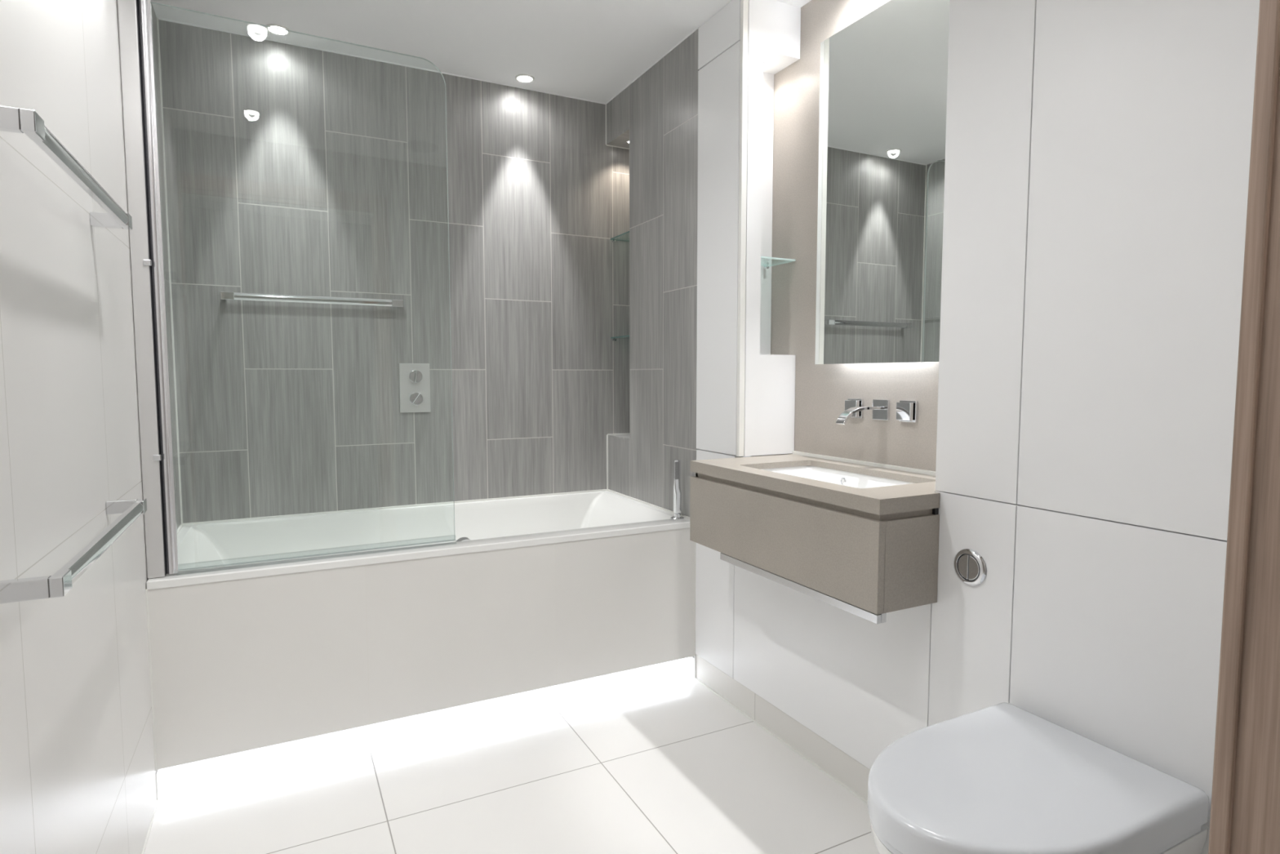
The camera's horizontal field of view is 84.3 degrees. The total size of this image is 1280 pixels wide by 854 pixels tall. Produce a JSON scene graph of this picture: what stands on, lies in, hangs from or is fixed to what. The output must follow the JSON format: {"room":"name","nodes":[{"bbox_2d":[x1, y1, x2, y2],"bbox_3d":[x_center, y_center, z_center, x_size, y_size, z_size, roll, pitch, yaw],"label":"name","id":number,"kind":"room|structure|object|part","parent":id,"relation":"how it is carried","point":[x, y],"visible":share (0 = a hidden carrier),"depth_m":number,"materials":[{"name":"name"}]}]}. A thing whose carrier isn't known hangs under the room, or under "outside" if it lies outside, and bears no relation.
{"room":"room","nodes":[
{"label":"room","id":0,"kind":"room"},
{"bbox_2d":[0,0,181,853],"bbox_3d":[-1.079,-0.134,1.272,0.100,2.377,2.773,-2,5,-27],"label":"wall","id":1,"kind":"structure","parent":0,"point":[77,771],"depth_m":1.24,"materials":[{"name":"white paint"}]},
{"bbox_2d":[0,105,132,229],"bbox_3d":[-0.939,-0.403,1.166,0.068,0.027,0.668,-2,5,-27],"label":"towel rail","id":2,"kind":"object","parent":1,"relation":"attached to","point":[28,122],"visible":1,"depth_m":1.02,"materials":[{"name":"silver metal"}]},
{"bbox_3d":[-0.797,-0.383,0.888,0.068,0.027,0.042,-2,5,-27],"label":"arm","id":3,"kind":"part","parent":2,"relation":"part of","materials":[{"name":"silver metal"}]},
{"bbox_3d":[-1.082,-0.423,1.444,0.068,0.027,0.042,-2,5,-27],"label":"arm","id":4,"kind":"part","parent":2,"relation":"part of","materials":[{"name":"silver metal"}]},
{"bbox_2d":[0,497,146,604],"bbox_3d":[-0.939,0.189,1.209,0.068,0.027,0.668,-2,5,-27],"label":"towel rail","id":5,"kind":"object","parent":1,"relation":"attached to","point":[58,584],"visible":1,"depth_m":1.00,"materials":[{"name":"silver metal"}]},
{"bbox_3d":[-0.796,0.209,0.931,0.068,0.027,0.042,-2,5,-27],"label":"arm","id":6,"kind":"part","parent":5,"relation":"part of","materials":[{"name":"silver metal"}]},
{"bbox_3d":[-1.082,0.169,1.487,0.068,0.027,0.042,-2,5,-27],"label":"arm","id":7,"kind":"part","parent":5,"relation":"part of","materials":[{"name":"silver metal"}]},
{"bbox_2d":[158,19,630,523],"bbox_3d":[-0.843,-0.260,3.002,2.100,2.377,0.100,-2,5,-27],"label":"wall","id":8,"kind":"structure","parent":0,"point":[293,170],"depth_m":2.83,"materials":[{"name":"grey tile"}]},
{"bbox_2d":[220,291,403,308],"bbox_3d":[-1.231,-0.481,2.691,0.625,0.027,0.068,-2,5,-27],"label":"towel rail","id":9,"kind":"object","parent":8,"relation":"attached to","point":[224,295],"visible":1,"depth_m":2.65,"materials":[{"name":"silver metal"}]},
{"bbox_3d":[-1.491,-0.472,2.558,0.042,0.027,0.068,-2,5,-27],"label":"arm","id":10,"kind":"part","parent":9,"relation":"part of","materials":[{"name":"silver metal"}]},
{"bbox_3d":[-0.972,-0.491,2.823,0.042,0.027,0.068,-2,5,-27],"label":"arm","id":11,"kind":"part","parent":9,"relation":"part of","materials":[{"name":"silver metal"}]},
{"bbox_2d":[156,17,608,523],"bbox_3d":[-0.908,-0.555,2.887,1.700,1.772,0.005,-2,5,-27],"label":"trim","id":12,"kind":"structure","parent":8,"relation":"attached to","point":[157,24],"depth_m":2.51,"materials":[{"name":"white"}]},
{"bbox_2d":[399,363,431,412],"bbox_3d":[-0.918,-0.159,2.892,0.120,0.200,0.038,-2,5,-27],"label":"shower valve","id":13,"kind":"object","parent":8,"relation":"attached to","point":[414,378],"visible":1,"depth_m":2.89,"materials":[{"name":"silver metal"}]},
{"bbox_3d":[-0.917,-0.116,2.897,0.052,0.052,0.014,-2,5,-27],"label":"knob","id":14,"kind":"part","parent":13,"relation":"part of","materials":[{"name":"silver metal"}]},
{"bbox_3d":[-0.917,-0.206,2.890,0.052,0.052,0.014,-2,5,-27],"label":"knob","id":15,"kind":"part","parent":13,"relation":"part of","materials":[{"name":"silver metal"}]},
{"bbox_2d":[158,17,697,104],"bbox_3d":[-0.730,-1.412,2.474,1.700,0.004,0.791,-2,5,-27],"label":"trim","id":16,"kind":"structure","parent":8,"relation":"attached to","point":[169,20],"depth_m":2.75,"materials":[{"name":"white paint"}]},
{"bbox_2d":[177,488,689,534],"bbox_3d":[-0.729,0.350,2.603,1.700,0.007,0.791,-2,5,-27],"label":"trim","id":17,"kind":"structure","parent":8,"relation":"attached to","point":[181,525],"depth_m":2.88,"materials":[{"name":"white"}]},
{"bbox_2d":[606,144,629,434],"bbox_3d":[-0.081,-0.628,3.308,0.160,1.326,0.004,-2,5,-27],"label":"trim","id":18,"kind":"structure","parent":8,"relation":"attached to","point":[606,144],"depth_m":3.26,"materials":[{"name":"white"}]},
{"bbox_2d":[155,656,696,799],"bbox_3d":[-0.561,0.929,2.340,1.720,0.100,0.103,-2,5,-27],"label":"strip light","id":19,"kind":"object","parent":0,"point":[238,760],"depth_m":2.28,"materials":[{"name":"white plastic"}]},
{"bbox_2d":[151,0,811,102],"bbox_3d":[-0.156,-1.335,0.696,2.900,0.100,4.900,-2,5,-27],"label":"ceiling","id":20,"kind":"structure","parent":0,"point":[590,50],"depth_m":2.52,"materials":[{"name":"white paint"}]},
{"bbox_2d":[265,23,290,35],"bbox_3d":[-1.290,-1.413,2.519,0.080,0.005,0.080,-2,5,-27],"label":"recessed light","id":21,"kind":"object","parent":20,"relation":"in","point":[274,31],"visible":0.89,"depth_m":2.52,"materials":[{"name":"white"}]},
{"bbox_2d":[515,74,534,83],"bbox_3d":[-0.478,-1.444,2.933,0.080,0.005,0.080,-2,5,-27],"label":"recessed light","id":22,"kind":"object","parent":20,"relation":"in","point":[524,78],"visible":1,"depth_m":2.93,"materials":[{"name":"white"}]},
{"bbox_2d":[143,670,878,853],"bbox_3d":[-0.154,1.136,0.876,2.900,0.100,4.900,-2,5,-27],"label":"floor","id":23,"kind":"structure","parent":0,"point":[660,764],"depth_m":1.95,"materials":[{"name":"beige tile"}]},
{"bbox_2d":[146,490,694,769],"bbox_3d":[-0.727,0.609,2.621,1.698,0.522,0.792,-2,5,-27],"label":"bathtub","id":24,"kind":"object","parent":23,"relation":"on","point":[525,594],"visible":0.92,"depth_m":2.25,"materials":[{"name":"white ceramic"}]},
{"bbox_2d":[116,0,454,578],"bbox_3d":[-0.960,-0.367,2.039,0.823,1.519,0.042,-2,5,-28],"label":"screen","id":25,"kind":"object","parent":24,"relation":"on","point":[135,16],"visible":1,"depth_m":1.85,"materials":[{"name":"clear glass"}]},
{"bbox_3d":[-1.275,-0.355,1.873,0.028,1.509,0.025,-2,5,-27],"label":"hinge post","id":26,"kind":"part","parent":25,"relation":"part of","materials":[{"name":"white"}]},
{"bbox_2d":[670,459,684,520],"bbox_3d":[0.141,0.236,2.664,0.052,0.224,0.052,-2,5,-27],"label":"shower","id":27,"kind":"object","parent":24,"relation":"on","point":[677,486],"visible":1,"depth_m":2.66,"materials":[{"name":"silver metal"}]},
{"bbox_2d":[867,702,1208,853],"bbox_3d":[0.638,0.829,1.243,0.534,0.458,0.378,-2,5,-27],"label":"toilet","id":28,"kind":"object","parent":23,"relation":"on","point":[1001,778],"visible":1,"depth_m":1.17,"materials":[{"name":"white ceramic"}]},
{"bbox_3d":[0.630,0.662,1.227,0.509,0.014,0.370,-2,5,-27],"label":"seat","id":29,"kind":"part","parent":28,"relation":"part of","materials":[{"name":"white plastic"}]},
{"bbox_2d":[606,27,742,657],"bbox_3d":[0.121,-0.260,2.995,0.210,2.377,0.791,-2,5,-27],"label":"wall","id":30,"kind":"structure","parent":0,"point":[657,113],"depth_m":2.82,"materials":[{"name":"grey tile"}]},
{"bbox_2d":[142,542,867,853],"bbox_3d":[-0.111,0.742,1.432,1.708,0.604,2.062,-2,5,-27],"label":"trim","id":31,"kind":"structure","parent":30,"relation":"attached to","point":[146,589],"depth_m":1.96,"materials":[{"name":"white"}]},
{"bbox_2d":[610,231,629,242],"bbox_3d":[-0.021,-0.855,3.191,0.141,0.017,0.236,-2,5,-27],"label":"glass shelf","id":32,"kind":"object","parent":30,"relation":"attached to","point":[614,240],"visible":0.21,"depth_m":3.25,"materials":[{"name":"teal"}]},
{"bbox_2d":[610,335,629,341],"bbox_3d":[-0.020,-0.404,3.224,0.141,0.017,0.236,-2,5,-27],"label":"glass shelf","id":33,"kind":"object","parent":30,"relation":"attached to","point":[622,336],"visible":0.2,"depth_m":3.25,"materials":[{"name":"teal"}]},
{"bbox_3d":[-0.020,-0.410,3.224,0.141,0.006,0.235,-2,5,-27],"label":"pane","id":34,"kind":"part","parent":33,"relation":"part of","materials":[{"name":"clear glass"}]},
{"bbox_2d":[696,654,870,800],"bbox_3d":[0.670,0.970,1.806,0.016,0.094,1.972,-2,5,-27],"label":"baseboard","id":35,"kind":"structure","parent":30,"relation":"attached to","point":[853,774],"depth_m":2.19,"materials":[{"name":"beige tile"}]},
{"bbox_2d":[695,448,739,678],"bbox_3d":[0.274,0.478,2.539,0.018,0.775,0.248,-2,5,-27],"label":"wall panel","id":36,"kind":"object","parent":35,"relation":"on","point":[714,576],"visible":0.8,"depth_m":2.54,"materials":[{"name":"white paint"}]},
{"bbox_2d":[733,564,931,768],"bbox_3d":[0.517,0.604,2.071,0.018,0.591,0.816,-2,5,-27],"label":"wall panel","id":37,"kind":"object","parent":35,"relation":"on","point":[861,685],"visible":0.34,"depth_m":1.99,"materials":[{"name":"white paint"}]},
{"bbox_2d":[689,472,939,623],"bbox_3d":[0.433,0.290,1.981,0.192,0.248,0.810,-2,5,-27],"label":"vanity unit","id":38,"kind":"object","parent":37,"relation":"attached to","point":[867,566],"visible":0.96,"depth_m":1.74,"materials":[{"name":"beige wood"}]},
{"bbox_3d":[0.394,0.412,1.872,0.012,0.020,0.634,-2,5,-27],"label":"rail","id":39,"kind":"part","parent":38,"relation":"part of","materials":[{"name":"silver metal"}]},
{"bbox_2d":[689,453,940,515],"bbox_3d":[0.536,0.145,2.024,0.426,0.035,0.810,-2,5,-27],"label":"countertop","id":40,"kind":"structure","parent":38,"relation":"on","point":[920,495],"depth_m":1.88,"materials":[{"name":"beige stone"}]},
{"bbox_2d":[760,465,913,488],"bbox_3d":[0.544,0.215,2.016,0.332,0.136,0.565,-2,5,-27],"label":"basin","id":41,"kind":"object","parent":40,"relation":"in","point":[828,475],"visible":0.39,"depth_m":2.19,"materials":[{"name":"white ceramic"}]},
{"bbox_2d":[928,490,1020,725],"bbox_3d":[0.747,0.545,1.607,0.027,0.776,0.206,-2,5,-27],"label":"wall panel","id":42,"kind":"object","parent":35,"relation":"on","point":[971,630],"depth_m":1.59,"materials":[{"name":"white paint"}]},
{"bbox_3d":[0.739,0.315,1.587,0.008,0.084,0.084,-2,5,-27],"label":"flush button","id":43,"kind":"part","parent":42,"relation":"part of","materials":[{"name":"silver metal"}]},
{"bbox_2d":[751,0,938,471],"bbox_3d":[0.901,-0.176,1.829,0.066,2.377,1.962,-2,5,-27],"label":"wall","id":44,"kind":"structure","parent":0,"point":[821,390],"depth_m":2.35,"materials":[{"name":"beige paint"}]},
{"bbox_2d":[696,0,800,456],"bbox_3d":[0.373,-0.662,2.495,0.234,1.502,0.275,-2,5,-27],"label":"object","id":45,"kind":"object","parent":44,"relation":"attached to","point":[745,393],"visible":1,"depth_m":2.40,"materials":[{"name":"white paint"}]},
{"bbox_3d":[0.274,-0.587,2.460,0.018,1.353,0.256,-2,5,-27],"label":"door","id":46,"kind":"part","parent":45,"relation":"part of","materials":[{"name":"white paint"}]},
{"bbox_3d":[0.273,-1.336,2.406,0.018,0.144,0.256,-2,5,-27],"label":"panel","id":47,"kind":"part","parent":45,"relation":"part of","materials":[{"name":"white paint"}]},
{"bbox_3d":[0.443,-0.654,2.385,0.211,1.502,0.016,-2,5,-27],"label":"panel","id":48,"kind":"part","parent":45,"relation":"part of","materials":[{"name":"white paint"}]},
{"bbox_2d":[760,256,795,269],"bbox_3d":[0.438,-0.569,2.459,0.146,0.017,0.138,-2,5,-27],"label":"glass shelf","id":49,"kind":"object","parent":45,"relation":"attached to","point":[765,266],"visible":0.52,"depth_m":2.46,"materials":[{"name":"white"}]},
{"bbox_2d":[844,398,863,417],"bbox_3d":[0.664,-0.058,2.200,0.026,0.060,0.060,-2,5,-27],"label":"handle","id":50,"kind":"object","parent":44,"relation":"attached to","point":[851,402],"visible":0.69,"depth_m":2.18,"materials":[{"name":"silver metal"}]},
{"bbox_3d":[0.658,-0.058,2.197,0.014,0.051,0.051,-2,5,-27],"label":"knob","id":51,"kind":"part","parent":50,"relation":"part of","materials":[{"name":"silver metal"}]},
{"bbox_2d":[835,399,889,425],"bbox_3d":[0.649,-0.044,2.075,0.167,0.070,0.060,-2,5,-27],"label":"spout","id":52,"kind":"object","parent":44,"relation":"attached to","point":[881,408],"visible":1,"depth_m":2.08,"materials":[{"name":"silver metal"}]},
{"bbox_3d":[0.645,-0.034,2.074,0.158,0.051,0.032,-2,5,-27],"label":"spout","id":53,"kind":"part","parent":52,"relation":"part of","materials":[{"name":"silver metal"}]},
{"bbox_3d":[0.719,-0.051,2.110,0.010,0.060,0.060,-2,5,-27],"label":"wall plate","id":54,"kind":"part","parent":52,"relation":"part of","materials":[{"name":"silver metal"}]},
{"bbox_2d":[791,450,935,475],"bbox_3d":[0.718,0.115,2.127,0.010,0.010,0.790,-2,5,-27],"label":"trim","id":55,"kind":"structure","parent":44,"relation":"attached to","point":[838,459],"depth_m":2.16,"materials":[{"name":"white"}]},
{"bbox_2d":[814,0,950,364],"bbox_3d":[0.703,-0.689,2.047,0.053,1.004,0.493,-2,5,-27],"label":"wall mirror","id":56,"kind":"object","parent":44,"relation":"attached to","point":[883,78],"visible":0.92,"depth_m":2.01,"materials":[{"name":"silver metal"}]},
{"bbox_2d":[896,400,918,422],"bbox_3d":[0.759,-0.045,2.015,0.026,0.060,0.060,-2,5,-27],"label":"handle","id":57,"kind":"object","parent":44,"relation":"attached to","point":[906,411],"visible":1,"depth_m":2.00,"materials":[{"name":"silver metal"}]},
{"bbox_3d":[0.753,-0.044,2.012,0.014,0.051,0.051,-2,5,-27],"label":"knob","id":58,"kind":"part","parent":57,"relation":"part of","materials":[{"name":"silver metal"}]},
{"bbox_3d":[0.115,-0.061,0.261,2.900,2.377,0.120,-2,5,-27],"label":"wall","id":59,"kind":"structure","parent":0,"visible":0},
{"bbox_2d":[1009,505,1226,853],"bbox_3d":[0.957,0.574,1.207,0.018,0.776,0.695,-2,5,-27],"label":"wall panel","id":60,"kind":"object","parent":59,"relation":"attached to","point":[1117,626],"visible":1,"depth_m":1.30,"materials":[{"name":"white paint"}]},
{"bbox_2d":[1017,0,1259,540],"bbox_3d":[0.957,-0.563,1.125,0.018,1.500,0.695,-2,5,-27],"label":"wall panel","id":61,"kind":"object","parent":59,"relation":"attached to","point":[1142,114],"visible":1,"depth_m":1.26,"materials":[{"name":"white paint"}]},
{"bbox_2d":[1208,0,1279,853],"bbox_3d":[0.065,0.046,0.244,1.026,2.165,0.142,-2,5,-27],"label":"door","id":62,"kind":"structure","parent":59,"relation":"in","point":[1245,819],"depth_m":0.50,"materials":[{"name":"brown wood"}]},
{"bbox_3d":[0.811,-0.604,1.664,0.214,1.497,0.016,-2,5,-27],"label":"panel","id":63,"kind":"object","parent":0,"visible":0},
{"bbox_2d":[935,0,1036,504],"bbox_3d":[0.750,-0.593,1.526,0.018,1.500,0.206,-2,5,-27],"label":"wall panel","id":64,"kind":"object","parent":63,"relation":"attached to","point":[992,42],"visible":0.98,"depth_m":1.53,"materials":[{"name":"white paint"}]}
]}

